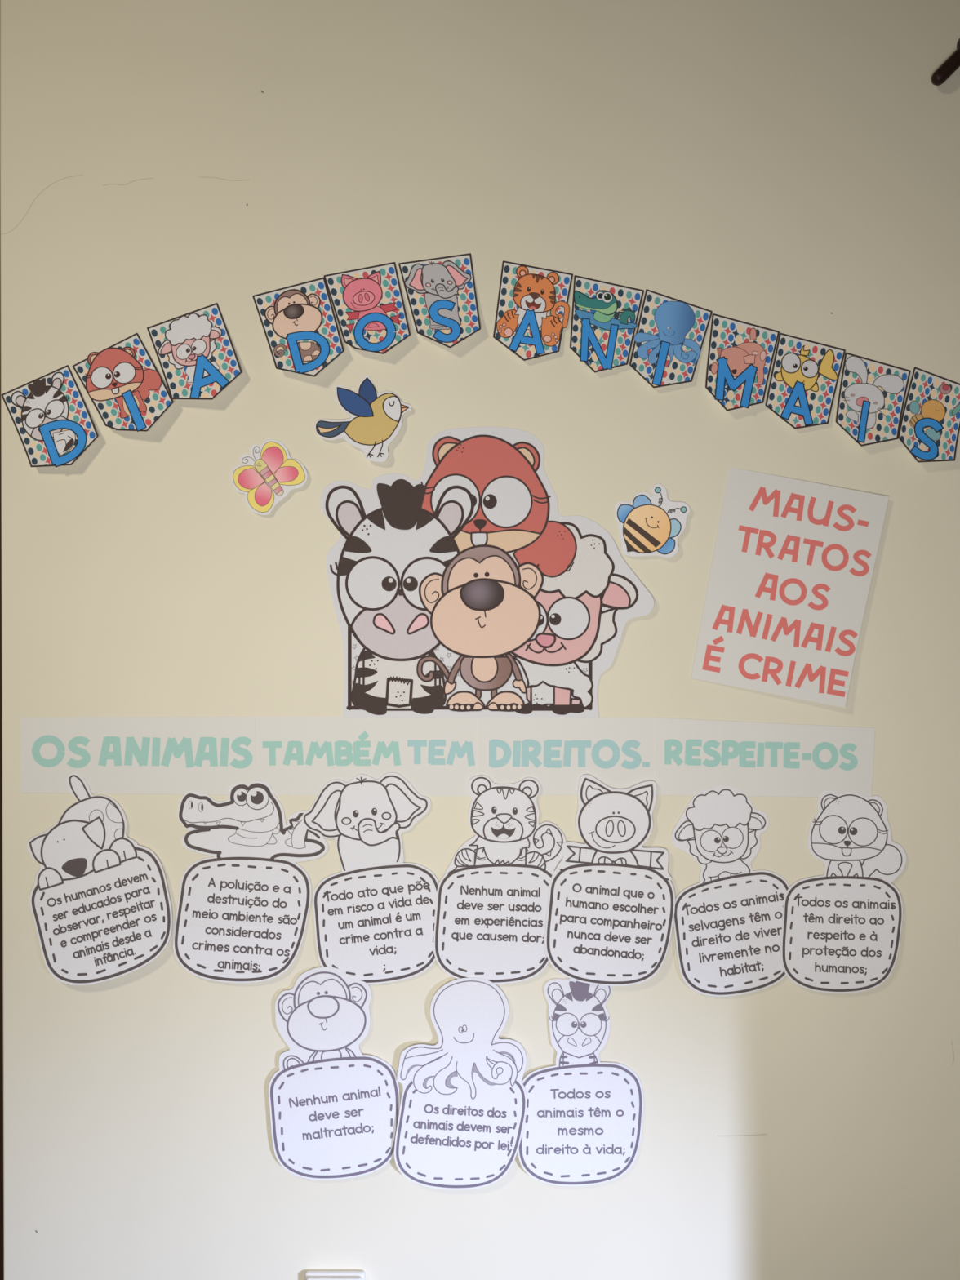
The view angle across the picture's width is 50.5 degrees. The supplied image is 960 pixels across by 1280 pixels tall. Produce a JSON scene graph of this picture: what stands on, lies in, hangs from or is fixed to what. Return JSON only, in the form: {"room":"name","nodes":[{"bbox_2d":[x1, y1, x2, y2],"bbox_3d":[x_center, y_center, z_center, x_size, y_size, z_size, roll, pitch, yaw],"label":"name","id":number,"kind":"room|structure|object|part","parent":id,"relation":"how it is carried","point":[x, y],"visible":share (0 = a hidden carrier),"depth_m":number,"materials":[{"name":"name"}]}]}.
{"room":"school classroom","nodes":[
{"label":"school classroom","id":0,"kind":"room"},
{"bbox_2d":[0,0,959,1279],"bbox_3d":[0.988,0.175,1.365,3.223,2.750,0.090,0,0,0],"label":"wall","id":1,"kind":"structure","parent":0,"point":[791,167],"depth_m":1.32,"materials":[{"name":"beige paint"}]},
{"bbox_2d":[0,311,3,1279],"bbox_3d":[-0.986,0.175,1.375,0.727,2.750,0.070,0,0,0],"label":"trim","id":2,"kind":"structure","parent":1,"relation":"attached to","point":[1,812],"depth_m":1.34,"materials":[{"name":"brown paint"}]},
{"bbox_2d":[0,364,98,467],"bbox_3d":[-0.555,-0.289,1.310,0.131,0.136,0.019,0,0,0],"label":"flag","id":3,"kind":"object","parent":1,"relation":"attached to","point":[50,415],"visible":1,"depth_m":1.32,"materials":[{"name":"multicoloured paper"}]},
{"bbox_2d":[26,773,172,985],"bbox_3d":[-0.490,0.307,1.311,0.190,0.269,0.016,0,0,0],"label":"card","id":4,"kind":"object","parent":1,"relation":"attached to","point":[100,902],"visible":1,"depth_m":1.31,"materials":[{"name":"white paper"}]},
{"bbox_2d":[88,809,103,822],"bbox_3d":[-0.496,0.227,1.316,0.019,0.016,0.001,0,0,0],"label":"spot","id":5,"kind":"object","parent":4,"relation":"on","point":[95,815],"depth_m":1.32,"materials":[{"name":"paper"}]},
{"bbox_3d":[-0.488,0.353,1.309,0.180,0.174,0.011,0,0,0],"label":"note frame","id":6,"kind":"part","parent":4,"relation":"part of","materials":[{"name":"white paper"}]},
{"bbox_2d":[106,802,123,822],"bbox_3d":[-0.472,0.223,1.316,0.023,0.027,0.001,0,0,0],"label":"spot","id":7,"kind":"object","parent":4,"relation":"attached to","point":[114,812],"depth_m":1.32,"materials":[{"name":"paper"}]},
{"bbox_2d":[72,332,173,431],"bbox_3d":[-0.460,-0.332,1.312,0.136,0.133,0.021,0,0,8],"label":"flag","id":8,"kind":"object","parent":1,"relation":"attached to","point":[123,383],"visible":1,"depth_m":1.31,"materials":[{"name":"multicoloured paper"}]},
{"bbox_2d":[20,716,255,795],"bbox_3d":[-0.443,0.150,1.319,0.304,0.102,0.001,0,0,0],"label":"sheet","id":9,"kind":"object","parent":1,"relation":"attached to","point":[132,755],"visible":1,"depth_m":1.32,"materials":[{"name":"white paper"}]},
{"bbox_2d":[146,302,241,399],"bbox_3d":[-0.368,-0.372,1.309,0.127,0.131,0.022,0,0,0],"label":"flag","id":10,"kind":"object","parent":1,"relation":"attached to","point":[195,352],"visible":1,"depth_m":1.31,"materials":[{"name":"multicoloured paper"}]},
{"bbox_2d":[173,780,328,982],"bbox_3d":[-0.297,0.312,1.315,0.200,0.259,0.008,0,0,0],"label":"card","id":11,"kind":"object","parent":1,"relation":"attached to","point":[242,911],"visible":1,"depth_m":1.32,"materials":[{"name":"white paper"}]},
{"bbox_3d":[-0.307,0.360,1.314,0.174,0.159,0.006,0,0,0],"label":"note frame","id":12,"kind":"part","parent":11,"relation":"part of","materials":[{"name":"paper"}]},
{"bbox_2d":[231,440,307,515],"bbox_3d":[-0.272,-0.210,1.316,0.100,0.098,0.006,0,0,2],"label":"cutout","id":13,"kind":"object","parent":1,"relation":"attached to","point":[266,476],"visible":1,"depth_m":1.32,"materials":[{"name":"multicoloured paper"}]},
{"bbox_2d":[252,277,344,377],"bbox_3d":[-0.234,-0.403,1.308,0.121,0.135,0.023,0,0,0],"label":"flag","id":14,"kind":"object","parent":1,"relation":"attached to","point":[299,322],"visible":1,"depth_m":1.31,"materials":[{"name":"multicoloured paper"}]},
{"bbox_2d":[268,966,399,1179],"bbox_3d":[-0.188,0.558,1.313,0.170,0.274,0.003,0,0,-1],"label":"card","id":15,"kind":"object","parent":1,"relation":"attached to","point":[335,1108],"visible":1,"depth_m":1.31,"materials":[{"name":"white paper"}]},
{"bbox_3d":[-0.187,0.615,1.312,0.165,0.156,0.001,0,0,-1],"label":"note frame","id":16,"kind":"part","parent":15,"relation":"part of","materials":[{"name":"paper"}]},
{"bbox_2d":[304,1270,365,1279],"bbox_3d":[-0.187,0.867,1.311,0.078,0.103,0.018,0,0,0],"label":"box","id":17,"kind":"object","parent":1,"relation":"attached to","point":[309,1274],"visible":1,"depth_m":1.31,"materials":[{"name":"white plastic"}]},
{"bbox_2d":[315,375,411,462],"bbox_3d":[-0.151,-0.286,1.315,0.124,0.114,0.011,0,0,5],"label":"cutout","id":18,"kind":"object","parent":1,"relation":"attached to","point":[375,420],"visible":1,"depth_m":1.31,"materials":[{"name":"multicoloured paper"}]},
{"bbox_3d":[-0.140,-0.245,1.309,0.013,0.022,0.001,0,0,-7],"label":"leg","id":19,"kind":"part","parent":18,"relation":"part of","materials":[{"name":"black paper"}]},
{"bbox_3d":[-0.128,-0.246,1.309,0.010,0.023,0.002,0,0,0],"label":"leg","id":20,"kind":"part","parent":18,"relation":"part of","materials":[{"name":"black paper"}]},
{"bbox_2d":[255,716,477,795],"bbox_3d":[-0.147,0.151,1.320,0.291,0.104,0.001,0,0,0],"label":"sheet","id":21,"kind":"object","parent":1,"relation":"attached to","point":[295,755],"visible":1,"depth_m":1.32,"materials":[{"name":"white paper"}]},
{"bbox_2d":[323,262,410,354],"bbox_3d":[-0.146,-0.427,1.310,0.114,0.125,0.021,0,0,0],"label":"flag","id":22,"kind":"object","parent":1,"relation":"attached to","point":[368,304],"visible":1,"depth_m":1.31,"materials":[{"name":"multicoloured paper"}]},
{"bbox_2d":[302,772,439,984],"bbox_3d":[-0.139,0.308,1.316,0.182,0.273,0.003,0,0,0],"label":"card","id":23,"kind":"object","parent":1,"relation":"attached to","point":[374,917],"visible":1,"depth_m":1.31,"materials":[{"name":"white paper"}]},
{"bbox_3d":[-0.132,0.366,1.315,0.164,0.152,0.001,0,0,0],"label":"note frame","id":24,"kind":"part","parent":23,"relation":"part of","materials":[{"name":"paper"}]},
{"bbox_2d":[398,253,480,347],"bbox_3d":[-0.052,-0.437,1.310,0.107,0.128,0.020,0,0,0],"label":"flag","id":25,"kind":"object","parent":1,"relation":"attached to","point":[441,291],"visible":1,"depth_m":1.32,"materials":[{"name":"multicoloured paper"}]},
{"bbox_2d":[394,977,527,1189],"bbox_3d":[-0.025,0.570,1.309,0.171,0.271,0.004,0,0,0],"label":"card","id":26,"kind":"object","parent":1,"relation":"attached to","point":[463,1110],"visible":1,"depth_m":1.31,"materials":[{"name":"white paper"}]},
{"bbox_3d":[-0.025,0.628,1.308,0.166,0.151,0.002,0,0,0],"label":"note frame","id":27,"kind":"part","parent":26,"relation":"part of","materials":[{"name":"white paper"}]},
{"bbox_2d":[320,426,653,717],"bbox_3d":[0.009,-0.088,1.317,0.430,0.377,0.007,0,0,1],"label":"poster","id":28,"kind":"object","parent":1,"relation":"attached to","point":[463,588],"visible":1,"depth_m":1.32,"materials":[{"name":"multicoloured paper"}]},
{"bbox_3d":[-0.104,0.068,1.318,0.036,0.039,0.001,0,0,0],"label":"leg panel","id":29,"kind":"part","parent":28,"relation":"part of","materials":[{"name":"paper"}]},
{"bbox_3d":[-0.029,0.038,1.317,0.027,0.042,0.001,0,0,0],"label":"arm","id":30,"kind":"part","parent":28,"relation":"part of"},
{"bbox_3d":[-0.002,0.065,1.317,0.009,0.023,0.001,0,0,0],"label":"leg","id":31,"kind":"part","parent":28,"relation":"part of","materials":[{"name":"brown paper"}]},
{"bbox_3d":[0.044,0.036,1.317,0.023,0.039,0.001,0,0,0],"label":"arm","id":32,"kind":"part","parent":28,"relation":"part of"},
{"bbox_3d":[0.063,0.072,1.319,0.009,0.025,0.001,0,0,0],"label":"leg","id":33,"kind":"part","parent":28,"relation":"part of","materials":[{"name":"paper"}]},
{"bbox_3d":[0.081,0.070,1.319,0.032,0.034,0.001,0,0,0],"label":"leg","id":34,"kind":"part","parent":28,"relation":"part of","materials":[{"name":"paper"}]},
{"bbox_3d":[0.107,0.073,1.319,0.024,0.027,0.001,0,0,0],"label":"leg","id":35,"kind":"part","parent":28,"relation":"part of","materials":[{"name":"paper"}]},
{"bbox_3d":[0.124,0.080,1.318,0.015,0.010,0.001,0,0,0],"label":"leg","id":36,"kind":"part","parent":28,"relation":"part of","materials":[{"name":"paper"}]},
{"bbox_2d":[433,775,565,983],"bbox_3d":[0.025,0.309,1.314,0.171,0.269,0.004,0,0,0],"label":"card","id":37,"kind":"object","parent":1,"relation":"attached to","point":[492,896],"visible":1,"depth_m":1.31,"materials":[{"name":"white paper"}]},
{"bbox_3d":[0.023,0.365,1.313,0.161,0.152,0.002,0,0,0],"label":"note frame","id":38,"kind":"part","parent":37,"relation":"part of","materials":[{"name":"paper"}]},
{"bbox_2d":[493,260,573,360],"bbox_3d":[0.069,-0.425,1.315,0.104,0.133,0.011,0,0,0],"label":"flag","id":39,"kind":"object","parent":1,"relation":"attached to","point":[533,308],"visible":1,"depth_m":1.32,"materials":[{"name":"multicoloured paper"}]},
{"bbox_2d":[477,717,654,795],"bbox_3d":[0.112,0.151,1.319,0.232,0.100,0.001,0,0,0],"label":"sheet","id":40,"kind":"object","parent":1,"relation":"attached to","point":[619,753],"visible":1,"depth_m":1.32,"materials":[{"name":"white paper"}]},
{"bbox_2d":[517,978,643,1186],"bbox_3d":[0.130,0.570,1.315,0.164,0.268,0.007,0,0,-1],"label":"card","id":41,"kind":"object","parent":1,"relation":"attached to","point":[583,1124],"visible":1,"depth_m":1.31,"materials":[{"name":"white paper"}]},
{"bbox_3d":[0.130,0.625,1.313,0.159,0.154,0.003,0,0,-1],"label":"note frame","id":42,"kind":"part","parent":41,"relation":"part of","materials":[{"name":"paper"}]},
{"bbox_2d":[569,275,644,373],"bbox_3d":[0.164,-0.408,1.314,0.097,0.129,0.012,0,0,0],"label":"flag","id":43,"kind":"object","parent":1,"relation":"attached to","point":[605,315],"visible":1,"depth_m":1.32,"materials":[{"name":"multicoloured paper"}]},
{"bbox_2d":[545,774,675,986],"bbox_3d":[0.167,0.309,1.310,0.167,0.270,0.006,0,0,1],"label":"card","id":44,"kind":"object","parent":1,"relation":"attached to","point":[611,910],"visible":1,"depth_m":1.31,"materials":[{"name":"white paper"}]},
{"bbox_3d":[0.167,0.364,1.309,0.163,0.155,0.003,0,0,1],"label":"note frame","id":45,"kind":"part","parent":44,"relation":"part of","materials":[{"name":"paper"}]},
{"bbox_2d":[614,483,690,557],"bbox_3d":[0.223,-0.154,1.315,0.097,0.097,0.007,0,0,4],"label":"cutout","id":46,"kind":"object","parent":1,"relation":"attached to","point":[648,525],"visible":1,"depth_m":1.31,"materials":[{"name":"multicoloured paper"}]},
{"bbox_2d":[629,288,712,387],"bbox_3d":[0.247,-0.389,1.314,0.109,0.131,0.012,0,0,0],"label":"flag","id":47,"kind":"object","parent":1,"relation":"attached to","point":[668,339],"visible":1,"depth_m":1.32,"materials":[{"name":"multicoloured paper"}]},
{"bbox_2d":[671,786,789,996],"bbox_3d":[0.328,0.325,1.316,0.162,0.270,0.006,0,0,-1],"label":"card","id":48,"kind":"object","parent":1,"relation":"attached to","point":[727,925],"visible":1,"depth_m":1.31,"materials":[{"name":"white paper"}]},
{"bbox_3d":[0.329,0.379,1.315,0.157,0.158,0.003,0,0,-1],"label":"note frame","id":49,"kind":"part","parent":48,"relation":"part of","materials":[{"name":"paper"}]},
{"bbox_2d":[705,313,779,411],"bbox_3d":[0.339,-0.358,1.311,0.098,0.131,0.018,0,0,0],"label":"flag","id":50,"kind":"object","parent":1,"relation":"attached to","point":[740,355],"visible":1,"depth_m":1.32,"materials":[{"name":"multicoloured paper"}]},
{"bbox_2d":[751,351,758,355],"bbox_3d":[0.356,-0.371,1.317,0.009,0.006,0.001,0,0,0],"label":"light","id":51,"kind":"object","parent":50,"relation":"on","point":[753,353],"depth_m":1.32,"materials":[{"name":"paper"}]},
{"bbox_2d":[760,350,766,360],"bbox_3d":[0.366,-0.367,1.317,0.008,0.014,0.001,0,0,0],"label":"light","id":52,"kind":"object","parent":50,"relation":"on","point":[762,353],"depth_m":1.32,"materials":[{"name":"paper"}]},
{"bbox_2d":[654,717,875,796],"bbox_3d":[0.369,0.152,1.319,0.285,0.104,0.001,0,0,0],"label":"sheet","id":53,"kind":"object","parent":1,"relation":"attached to","point":[692,757],"visible":1,"depth_m":1.32,"materials":[{"name":"white paper"}]},
{"bbox_2d":[690,466,888,707],"bbox_3d":[0.400,-0.069,1.312,0.254,0.312,0.010,0,0,2],"label":"sheet","id":54,"kind":"object","parent":1,"relation":"attached to","point":[793,561],"visible":1,"depth_m":1.31,"materials":[{"name":"white paper"}]},
{"bbox_2d":[765,332,845,429],"bbox_3d":[0.421,-0.335,1.315,0.105,0.127,0.010,0,0,0],"label":"flag","id":55,"kind":"object","parent":1,"relation":"attached to","point":[805,375],"visible":1,"depth_m":1.32,"materials":[{"name":"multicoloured paper"}]},
{"bbox_2d":[780,791,906,993],"bbox_3d":[0.469,0.325,1.315,0.163,0.260,0.009,0,0,0],"label":"card","id":56,"kind":"object","parent":1,"relation":"attached to","point":[841,933],"visible":1,"depth_m":1.31,"materials":[{"name":"white paper"}]},
{"bbox_3d":[0.467,0.379,1.313,0.153,0.148,0.004,0,0,1],"label":"note frame","id":57,"kind":"part","parent":56,"relation":"part of","materials":[{"name":"paper"}]},
{"bbox_2d":[835,352,911,446],"bbox_3d":[0.507,-0.310,1.311,0.100,0.125,0.018,0,0,0],"label":"flag","id":58,"kind":"object","parent":1,"relation":"attached to","point":[872,396],"visible":1,"depth_m":1.31,"materials":[{"name":"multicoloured paper"}]},
{"bbox_3d":[0.480,-0.289,1.312,0.017,0.017,0.003,0,0,0],"label":"rabbit arm","id":59,"kind":"part","parent":58,"relation":"part of","materials":[{"name":"paper"}]},
{"bbox_2d":[897,366,959,462],"bbox_3d":[0.585,-0.290,1.310,0.097,0.128,0.021,0,0,0],"label":"flag","id":60,"kind":"object","parent":1,"relation":"attached to","point":[930,425],"visible":1,"depth_m":1.31,"materials":[{"name":"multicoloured paper"}]},
{"bbox_2d":[931,38,959,85],"bbox_3d":[0.622,-0.755,1.310,0.088,0.089,0.038,0,0,0],"label":"wall hook","id":61,"kind":"object","parent":1,"relation":"attached to","point":[952,64],"visible":1,"depth_m":1.30,"materials":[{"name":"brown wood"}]},
{"bbox_3d":[0.629,-0.769,1.310,0.024,0.024,0.038,0,0,0],"label":"wall stem","id":62,"kind":"part","parent":61,"relation":"part of","materials":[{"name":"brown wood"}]}
]}

